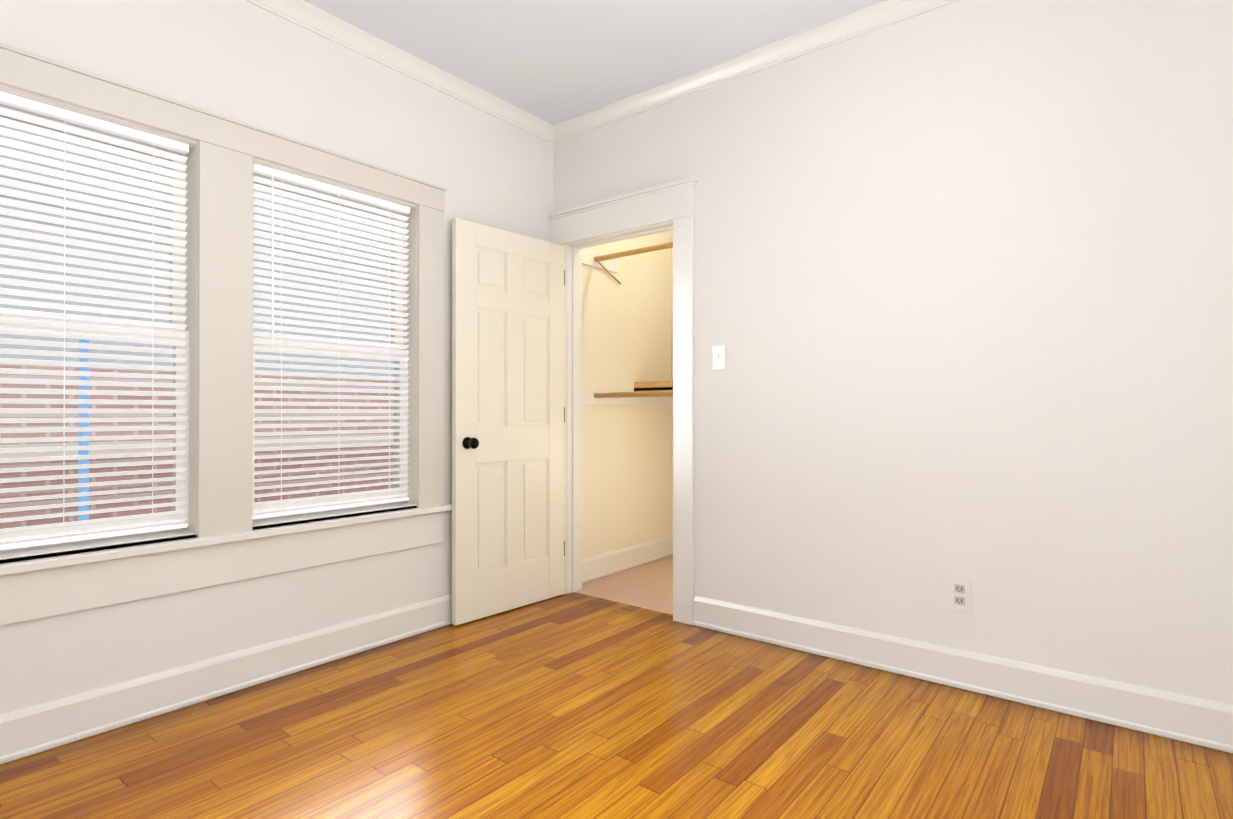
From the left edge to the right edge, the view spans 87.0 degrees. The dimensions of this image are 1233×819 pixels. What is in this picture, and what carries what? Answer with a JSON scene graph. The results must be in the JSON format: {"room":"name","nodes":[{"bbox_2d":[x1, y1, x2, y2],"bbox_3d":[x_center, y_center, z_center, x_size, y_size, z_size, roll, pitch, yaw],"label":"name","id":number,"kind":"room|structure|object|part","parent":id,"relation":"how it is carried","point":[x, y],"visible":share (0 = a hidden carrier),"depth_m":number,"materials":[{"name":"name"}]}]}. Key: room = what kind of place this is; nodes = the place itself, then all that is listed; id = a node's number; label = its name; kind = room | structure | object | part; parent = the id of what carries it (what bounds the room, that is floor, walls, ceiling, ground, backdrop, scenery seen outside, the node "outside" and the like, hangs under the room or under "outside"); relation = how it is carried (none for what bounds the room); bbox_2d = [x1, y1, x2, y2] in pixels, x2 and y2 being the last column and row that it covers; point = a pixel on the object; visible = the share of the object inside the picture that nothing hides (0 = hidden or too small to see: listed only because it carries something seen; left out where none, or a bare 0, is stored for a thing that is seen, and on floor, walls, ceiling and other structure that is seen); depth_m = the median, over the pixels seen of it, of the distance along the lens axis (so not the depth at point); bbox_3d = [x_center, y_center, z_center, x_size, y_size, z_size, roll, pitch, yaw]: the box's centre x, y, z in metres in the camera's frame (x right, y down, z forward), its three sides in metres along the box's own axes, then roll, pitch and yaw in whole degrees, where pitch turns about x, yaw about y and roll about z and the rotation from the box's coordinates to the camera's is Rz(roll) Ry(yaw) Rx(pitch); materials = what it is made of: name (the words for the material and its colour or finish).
{"room":"empty bedroom","nodes":[
{"label":"empty bedroom","id":0,"kind":"room"},
{"bbox_2d":[0,0,553,714],"bbox_3d":[-1.262,-0.295,2.927,0.200,2.750,5.400,0,0,38],"label":"wall","id":1,"kind":"structure","parent":0,"point":[246,62],"depth_m":2.60,"materials":[{"name":"white paint"}]},
{"bbox_2d":[0,43,446,625],"bbox_3d":[-1.539,-0.223,2.516,0.194,1.764,1.990,0,0,38],"label":"window","id":2,"kind":"structure","parent":1,"relation":"in","point":[222,155],"depth_m":2.45,"materials":[{"name":"beige"}]},
{"bbox_2d":[0,91,188,549],"bbox_3d":[-1.810,-0.273,2.127,0.044,1.416,0.711,0,0,38],"label":"window blind","id":3,"kind":"object","parent":2,"relation":"attached to","point":[18,102],"visible":0.96,"depth_m":2.18,"materials":[{"name":"white plastic"}]},
{"bbox_3d":[-1.874,-0.273,2.177,0.090,1.417,0.747,0,0,38],"label":"window sash","id":4,"kind":"part","parent":2,"relation":"part of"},
{"bbox_3d":[-1.291,-0.270,2.914,0.090,1.417,0.751,0,0,38],"label":"window sash","id":5,"kind":"part","parent":2,"relation":"part of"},
{"bbox_2d":[253,163,409,518],"bbox_3d":[-1.227,-0.270,2.864,0.044,1.416,0.715,0,0,38],"label":"window blind","id":6,"kind":"object","parent":2,"relation":"attached to","point":[272,173],"visible":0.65,"depth_m":2.83,"materials":[{"name":"white plastic"}]},
{"bbox_2d":[0,502,451,575],"bbox_3d":[-1.533,0.479,2.509,0.210,0.044,2.038,0,0,38],"label":"window sill","id":7,"kind":"structure","parent":1,"relation":"attached to","point":[22,566],"depth_m":2.36,"materials":[{"name":"white wood"}]},
{"bbox_2d":[0,594,451,764],"bbox_3d":[-1.547,1.006,2.382,0.022,0.145,3.800,0,0,38],"label":"baseboard","id":8,"kind":"structure","parent":1,"relation":"attached to","point":[28,731],"depth_m":2.39,"materials":[{"name":"white wood"}]},
{"bbox_2d":[245,0,552,141],"bbox_3d":[-1.533,-1.634,2.381,0.058,0.076,3.800,0,0,38],"label":"crown molding","id":9,"kind":"structure","parent":1,"relation":"attached to","point":[326,25],"depth_m":3.03,"materials":[{"name":"white wood"}]},
{"bbox_2d":[303,0,883,124],"bbox_3d":[0.132,-1.749,1.829,3.755,0.150,5.400,0,0,38],"label":"ceiling","id":10,"kind":"structure","parent":0,"point":[553,62],"depth_m":2.91,"materials":[{"name":"white paint"}]},
{"bbox_2d":[0,555,1232,818],"bbox_3d":[0.132,1.136,1.819,3.755,0.120,5.400,0,0,38],"label":"floor","id":11,"kind":"structure","parent":0,"point":[574,706],"depth_m":2.08,"materials":[{"name":"brown wood"}]},
{"bbox_2d":[672,230,672,534],"bbox_3d":[1.767,-0.291,3.890,3.355,2.750,0.130,0,0,38],"label":"wall","id":12,"kind":"structure","parent":0,"point":[672,380],"depth_m":4.87,"materials":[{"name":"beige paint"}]},
{"bbox_2d":[582,230,671,558],"bbox_3d":[0.917,-0.292,3.747,2.200,2.750,1.150,0,0,38],"label":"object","id":13,"kind":"structure","parent":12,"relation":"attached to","point":[626,449],"depth_m":4.44,"materials":[{"name":"beige paint"}]},
{"bbox_2d":[582,535,671,582],"bbox_3d":[0.056,1.013,4.404,0.026,0.145,1.120,0,0,38],"label":"baseboard","id":14,"kind":"structure","parent":13,"relation":"attached to","point":[601,565],"depth_m":4.40,"materials":[{"name":"white wood"}]},
{"bbox_2d":[582,249,672,404],"bbox_3d":[0.068,-0.519,4.425,0.020,0.970,1.080,0,0,38],"label":"trim","id":15,"kind":"structure","parent":13,"relation":"attached to","point":[610,265],"depth_m":4.25,"materials":[{"name":"white wood"}]},
{"bbox_2d":[634,381,672,391],"bbox_3d":[1.129,-0.153,4.012,2.196,0.075,0.470,0,0,38],"label":"closet shelf","id":16,"kind":"object","parent":15,"relation":"on","point":[653,386],"visible":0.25,"depth_m":4.41,"materials":[{"name":"brown wood"}]},
{"bbox_2d":[594,242,672,397],"bbox_3d":[0.793,-0.527,3.576,2.182,0.902,0.278,0,0,38],"label":"rail","id":17,"kind":"object","parent":13,"relation":"attached to","point":[624,254],"visible":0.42,"depth_m":3.95,"materials":[{"name":"brown wood"}]},
{"bbox_2d":[554,0,1232,704],"bbox_3d":[0.976,-0.295,2.890,3.355,2.750,0.120,0,0,38],"label":"wall","id":18,"kind":"structure","parent":0,"point":[964,288],"depth_m":2.49,"materials":[{"name":"white paint"}]},
{"bbox_2d":[549,176,698,624],"bbox_3d":[0.048,-0.040,3.607,1.008,2.245,0.182,0,0,38],"label":"door frame","id":19,"kind":"structure","parent":18,"relation":"attached to","point":[664,207],"depth_m":3.42,"materials":[{"name":"white wood"}]},
{"bbox_2d":[452,217,564,624],"bbox_3d":[-0.548,0.059,3.510,0.109,2.030,0.754,0,0,38],"label":"door","id":20,"kind":"structure","parent":19,"relation":"attached to","point":[508,421],"depth_m":3.47,"materials":[{"name":"beige wood"}]},
{"bbox_2d":[712,346,725,369],"bbox_3d":[0.498,-0.254,3.181,0.072,0.116,0.017,0,0,38],"label":"light switch","id":21,"kind":"object","parent":18,"relation":"attached to","point":[718,357],"visible":1,"depth_m":3.18,"materials":[{"name":"white plastic"}]},
{"bbox_2d":[549,0,959,143],"bbox_3d":[0.911,-1.632,2.833,3.210,0.076,0.058,0,0,38],"label":"crown molding","id":22,"kind":"structure","parent":18,"relation":"attached to","point":[885,13],"depth_m":3.04,"materials":[{"name":"white wood"}]},
{"bbox_2d":[948,576,971,612],"bbox_3d":[1.333,0.719,2.522,0.080,0.128,0.010,0,0,38],"label":"electrical outlet","id":23,"kind":"object","parent":18,"relation":"attached to","point":[959,594],"visible":1,"depth_m":2.52,"materials":[{"name":"white plastic"}]},
{"bbox_2d":[693,596,1232,752],"bbox_3d":[1.308,1.006,2.532,2.345,0.145,0.022,0,0,38],"label":"baseboard","id":24,"kind":"structure","parent":18,"relation":"attached to","point":[1206,723],"depth_m":2.44,"materials":[{"name":"white wood"}]},
{"label":"outside","id":25,"kind":"structure","parent":0,"visible":0},
{"bbox_2d":[0,125,393,528],"bbox_3d":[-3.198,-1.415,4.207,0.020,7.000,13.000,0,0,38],"label":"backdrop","id":26,"kind":"structure","parent":25,"point":[73,471],"depth_m":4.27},
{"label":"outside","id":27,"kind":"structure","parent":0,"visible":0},
{"bbox_2d":[78,339,88,520],"bbox_3d":[-2.794,0.607,3.404,0.044,1.950,0.044,0,0,38],"label":"post","id":28,"kind":"object","parent":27,"point":[83,461],"depth_m":3.39,"materials":[{"name":"blue"}]}
]}

